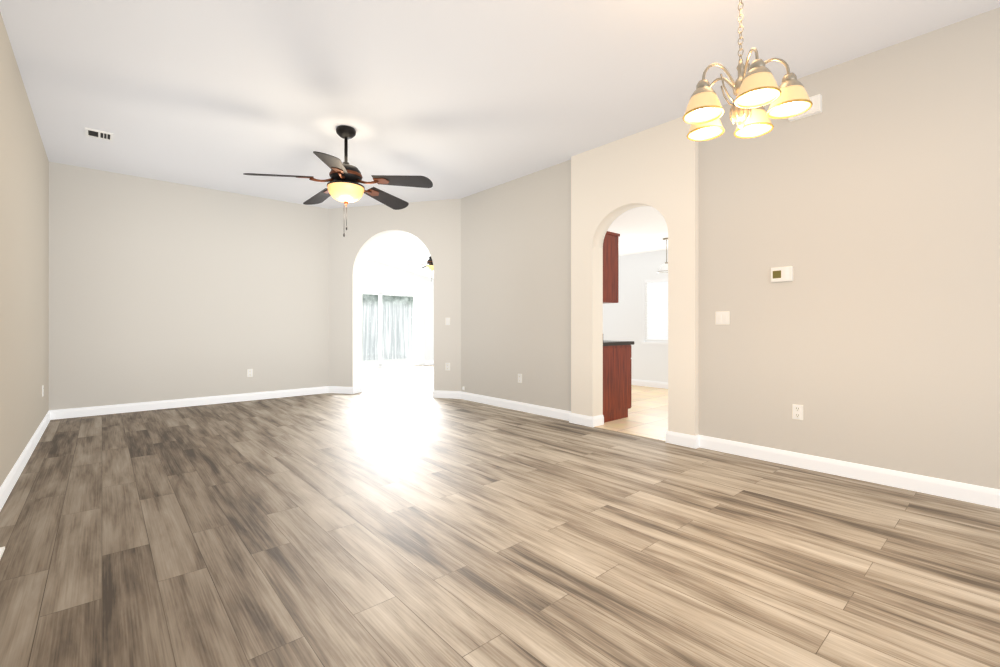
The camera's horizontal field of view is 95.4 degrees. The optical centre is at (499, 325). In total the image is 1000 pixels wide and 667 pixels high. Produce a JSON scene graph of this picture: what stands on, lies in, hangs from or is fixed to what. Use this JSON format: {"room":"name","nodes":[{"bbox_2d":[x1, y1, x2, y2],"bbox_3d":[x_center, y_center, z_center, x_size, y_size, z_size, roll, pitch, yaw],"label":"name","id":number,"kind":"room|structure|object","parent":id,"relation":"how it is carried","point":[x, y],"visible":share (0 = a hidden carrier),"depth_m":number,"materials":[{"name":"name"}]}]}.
{"room":"empty living room","nodes":[
{"label":"empty living room","id":0,"kind":"room"},
{"bbox_2d":[0,12,48,486],"bbox_3d":[-2.072,-0.415,1.442,0.280,3.030,10.660,0,0,-41],"label":"wall","id":1,"kind":"structure","parent":0,"point":[24,274],"depth_m":3.49,"materials":[{"name":"paint"}]},
{"bbox_2d":[0,410,51,510],"bbox_3d":[-1.961,1.045,1.540,0.016,0.110,10.100,0,0,-41],"label":"baseboard","id":2,"kind":"structure","parent":1,"relation":"attached to","point":[10,481],"depth_m":3.44,"materials":[{"name":"white wood"}]},
{"bbox_2d":[49,162,328,409],"bbox_3d":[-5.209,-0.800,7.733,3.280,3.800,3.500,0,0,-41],"label":"wall","id":3,"kind":"structure","parent":0,"point":[159,290],"depth_m":6.15,"materials":[{"name":"paint"}]},
{"bbox_2d":[52,386,327,419],"bbox_3d":[-4.041,1.045,6.419,3.250,0.110,0.016,0,0,-41],"label":"baseboard","id":4,"kind":"structure","parent":3,"relation":"attached to","point":[165,404],"depth_m":6.15,"materials":[{"name":"white wood"}]},
{"bbox_2d":[247,369,252,376],"bbox_3d":[-3.695,0.695,6.726,0.072,0.116,0.009,0,0,-41],"label":"electrical outlet","id":5,"kind":"object","parent":3,"relation":"attached to","point":[249,372],"visible":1,"depth_m":6.72,"materials":[{"name":"white plastic"}]},
{"bbox_2d":[329,199,460,390],"bbox_3d":[-1.669,-0.415,7.325,2.316,3.030,0.280,0,0,15],"label":"wall","id":6,"kind":"structure","parent":0,"point":[434,227],"depth_m":7.24,"materials":[{"name":"paint"}]},
{"bbox_2d":[332,385,362,393],"bbox_3d":[-2.446,1.045,7.427,0.504,0.110,0.197,0,0,-41],"label":"baseboard","id":7,"kind":"structure","parent":6,"relation":"attached to","point":[335,389],"depth_m":7.42,"materials":[{"name":"white wood"}]},
{"bbox_2d":[445,363,449,370],"bbox_3d":[-0.798,0.620,6.938,0.072,0.116,0.009,0,0,15],"label":"electrical outlet","id":8,"kind":"object","parent":6,"relation":"attached to","point":[447,366],"visible":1,"depth_m":6.93,"materials":[{"name":"white plastic"}]},
{"bbox_2d":[445,318,449,324],"bbox_3d":[-0.799,-0.070,6.936,0.072,0.116,0.012,0,0,15],"label":"light switch","id":9,"kind":"object","parent":6,"relation":"attached to","point":[447,321],"visible":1,"depth_m":6.93,"materials":[{"name":"white plastic"}]},
{"bbox_2d":[362,258,433,360],"bbox_3d":[-3.119,-0.850,12.072,6.000,3.900,0.280,0,0,-41],"label":"wall","id":10,"kind":"structure","parent":0,"point":[375,273],"depth_m":12.43,"materials":[{"name":"white paint"}]},
{"bbox_2d":[362,290,416,368],"bbox_3d":[-3.141,0.085,11.967,2.430,2.030,0.090,0,0,-41],"label":"window","id":11,"kind":"structure","parent":10,"relation":"in","point":[379,294],"depth_m":12.00,"materials":[{"name":"white"}]},
{"bbox_2d":[362,285,426,364],"bbox_3d":[-3.046,0.015,11.874,2.610,2.110,0.093,0,0,-41],"label":"vertical blinds","id":12,"kind":"object","parent":11,"relation":"attached to","point":[418,326],"visible":1,"depth_m":12.52,"materials":[{"name":"white"}]},
{"bbox_2d":[422,361,433,364],"bbox_3d":[-1.468,1.045,13.320,1.870,0.110,0.016,0,0,-41],"label":"baseboard","id":13,"kind":"structure","parent":10,"relation":"attached to","point":[425,362],"depth_m":12.84,"materials":[{"name":"white wood"}]},
{"bbox_2d":[367,233,433,278],"bbox_3d":[-1.273,-1.680,9.960,6.000,1.280,5.430,0,0,-41],"label":"ceiling","id":14,"kind":"structure","parent":0,"point":[400,250],"depth_m":10.70,"materials":[{"name":"white paint"}]},
{"bbox_2d":[405,257,433,270],"bbox_3d":[-1.584,-1.320,10.610,1.177,0.571,1.171,0,0,-41],"label":"ceiling fan","id":15,"kind":"object","parent":14,"relation":"hanging from","point":[430,265],"visible":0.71,"depth_m":10.48,"materials":[{"name":"brown metal"}]},
{"bbox_2d":[0,365,999,666],"bbox_3d":[0.577,1.125,5.819,10.470,0.050,14.200,0,0,-41],"label":"floor","id":16,"kind":"structure","parent":0,"point":[394,517],"depth_m":2.24,"materials":[{"name":"wood"}]},
{"bbox_2d":[0,546,4,558],"bbox_3d":[-2.379,1.093,2.104,0.090,0.014,0.300,0,0,-41],"label":"floor vent","id":17,"kind":"object","parent":16,"relation":"in","point":[2,549],"visible":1,"depth_m":2.21,"materials":[{"name":"white metal"}]},
{"bbox_2d":[0,0,999,208],"bbox_3d":[-0.351,-1.980,3.014,4.780,0.100,10.600,0,0,-41],"label":"ceiling","id":18,"kind":"structure","parent":0,"point":[454,99],"depth_m":3.48,"materials":[{"name":"white paint"}]},
{"bbox_2d":[85,128,112,141],"bbox_3d":[-4.031,-1.924,4.578,0.210,0.012,0.230,0,0,-41],"label":"ceiling vent","id":19,"kind":"object","parent":18,"relation":"in","point":[98,134],"visible":0.92,"depth_m":4.58,"materials":[{"name":"white metal"}]},
{"bbox_2d":[243,125,432,236],"bbox_3d":[-1.557,-1.401,4.496,1.686,1.057,1.639,0,0,-41],"label":"ceiling fan","id":20,"kind":"object","parent":18,"relation":"hanging from","point":[344,185],"visible":1,"depth_m":4.38,"materials":[{"name":"black wood"}]},
{"bbox_2d":[682,0,812,140],"bbox_3d":[1.119,-1.420,2.114,0.525,1.020,0.535,0,0,-41],"label":"chandelier","id":21,"kind":"object","parent":18,"relation":"hanging from","point":[756,88],"visible":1,"depth_m":2.05,"materials":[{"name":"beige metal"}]},
{"bbox_2d":[461,160,570,410],"bbox_3d":[0.141,-0.415,6.142,0.120,3.030,2.320,0,0,-41],"label":"wall","id":22,"kind":"structure","parent":0,"point":[515,277],"depth_m":5.92,"materials":[{"name":"paint"}]},
{"bbox_2d":[518,374,521,382],"bbox_3d":[0.257,0.680,5.911,0.009,0.116,0.072,0,0,-41],"label":"electrical outlet","id":23,"kind":"object","parent":22,"relation":"attached to","point":[519,378],"visible":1,"depth_m":5.90,"materials":[{"name":"white plastic"}]},
{"bbox_2d":[595,385,667,441],"bbox_3d":[3.091,1.108,5.760,4.163,0.024,6.600,0,0,-41],"label":"floor","id":24,"kind":"structure","parent":0,"point":[647,417],"depth_m":5.51,"materials":[{"name":"beige tile"}]},
{"bbox_2d":[603,344,633,422],"bbox_3d":[1.204,0.660,5.495,0.619,0.870,0.494,0,0,-41],"label":"base cabinet","id":25,"kind":"object","parent":24,"relation":"on","point":[616,380],"depth_m":5.30,"materials":[{"name":"brown wood"}]},
{"bbox_2d":[603,340,633,347],"bbox_3d":[0.574,0.205,6.235,0.644,0.040,2.470,0,0,-41],"label":"countertop","id":26,"kind":"structure","parent":25,"relation":"on","point":[606,344],"depth_m":5.31,"materials":[{"name":"grey stone"}]},
{"bbox_2d":[571,116,697,435],"bbox_3d":[1.354,-0.415,4.705,0.185,3.030,1.440,0,0,-41],"label":"wall","id":27,"kind":"structure","parent":0,"point":[656,167],"depth_m":4.51,"materials":[{"name":"paint"}]},
{"bbox_2d":[568,411,595,426],"bbox_3d":[0.906,1.045,5.070,0.021,0.110,0.332,0,0,-41],"label":"baseboard","id":28,"kind":"structure","parent":27,"relation":"attached to","point":[574,418],"depth_m":5.05,"materials":[{"name":"white wood"}]},
{"bbox_2d":[666,431,999,507],"bbox_3d":[3.168,1.045,2.529,0.080,0.110,4.776,0,0,-41],"label":"baseboard","id":29,"kind":"structure","parent":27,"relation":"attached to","point":[980,495],"depth_m":3.29,"materials":[{"name":"white wood"}]},
{"bbox_2d":[603,249,667,382],"bbox_3d":[4.166,-0.170,6.766,0.280,2.540,7.100,0,0,-41],"label":"wall","id":30,"kind":"structure","parent":0,"point":[624,319],"depth_m":8.41,"materials":[{"name":"white paint"}]},
{"bbox_2d":[603,231,619,302],"bbox_3d":[1.104,-0.675,5.407,0.354,0.810,0.494,0,0,-41],"label":"upper cabinet","id":31,"kind":"object","parent":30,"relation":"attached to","point":[611,267],"depth_m":5.24,"materials":[{"name":"brown wood"}]},
{"bbox_2d":[631,379,667,388],"bbox_3d":[4.146,1.045,6.563,0.016,0.110,6.820,0,0,-41],"label":"baseboard","id":32,"kind":"structure","parent":30,"relation":"attached to","point":[656,384],"depth_m":8.19,"materials":[{"name":"white wood"}]},
{"bbox_2d":[642,278,667,343],"bbox_3d":[3.018,-0.260,7.934,0.150,1.160,1.130,0,0,-41],"label":"window blinds","id":33,"kind":"object","parent":30,"relation":"attached to","point":[656,311],"visible":0.33,"depth_m":8.17,"materials":[{"name":"white plastic"}]},
{"bbox_2d":[607,206,667,255],"bbox_3d":[3.215,-1.390,5.749,4.190,0.100,6.820,0,0,-41],"label":"ceiling","id":34,"kind":"structure","parent":0,"point":[643,229],"depth_m":6.38,"materials":[{"name":"white paint"}]},
{"bbox_2d":[658,238,667,272],"bbox_3d":[2.549,-1.083,6.959,0.272,0.514,0.272,0,0,-41],"label":"pendant light","id":35,"kind":"object","parent":34,"relation":"hanging from","point":[663,268],"visible":0.65,"depth_m":6.93,"materials":[{"name":"silver metal"}]},
{"bbox_2d":[698,7,999,489],"bbox_3d":[3.497,-0.415,2.428,0.280,3.030,4.810,0,0,-41],"label":"wall","id":36,"kind":"structure","parent":0,"point":[865,203],"depth_m":3.22,"materials":[{"name":"paint"}]},
{"bbox_2d":[715,311,729,324],"bbox_3d":[1.944,-0.070,3.980,0.012,0.116,0.118,0,0,-41],"label":"light switch","id":37,"kind":"object","parent":36,"relation":"attached to","point":[722,317],"visible":1,"depth_m":3.98,"materials":[{"name":"white plastic"}]},
{"bbox_2d":[771,266,792,281],"bbox_3d":[2.244,-0.412,3.625,0.029,0.115,0.150,0,0,-41],"label":"thermostat","id":38,"kind":"object","parent":36,"relation":"attached to","point":[780,274],"visible":1,"depth_m":3.62,"materials":[{"name":"white plastic"}]},
{"bbox_2d":[792,404,802,419],"bbox_3d":[2.322,0.672,3.550,0.009,0.116,0.072,0,0,-41],"label":"electrical outlet","id":39,"kind":"object","parent":36,"relation":"attached to","point":[797,412],"visible":1,"depth_m":3.55,"materials":[{"name":"white plastic"}]},
{"bbox_2d":[788,94,821,121],"bbox_3d":[2.341,-1.675,3.496,0.053,0.125,0.210,0,0,-41],"label":"door chime","id":40,"kind":"object","parent":36,"relation":"attached to","point":[816,107],"visible":0.38,"depth_m":3.44,"materials":[{"name":"white plastic"}]},
{"label":"outside","id":41,"kind":"structure","parent":0,"visible":0},
{"bbox_2d":[362,294,412,364],"bbox_3d":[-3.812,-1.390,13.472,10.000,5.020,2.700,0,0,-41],"label":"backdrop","id":42,"kind":"structure","parent":41,"point":[368,323],"depth_m":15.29,"materials":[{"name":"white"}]}
]}

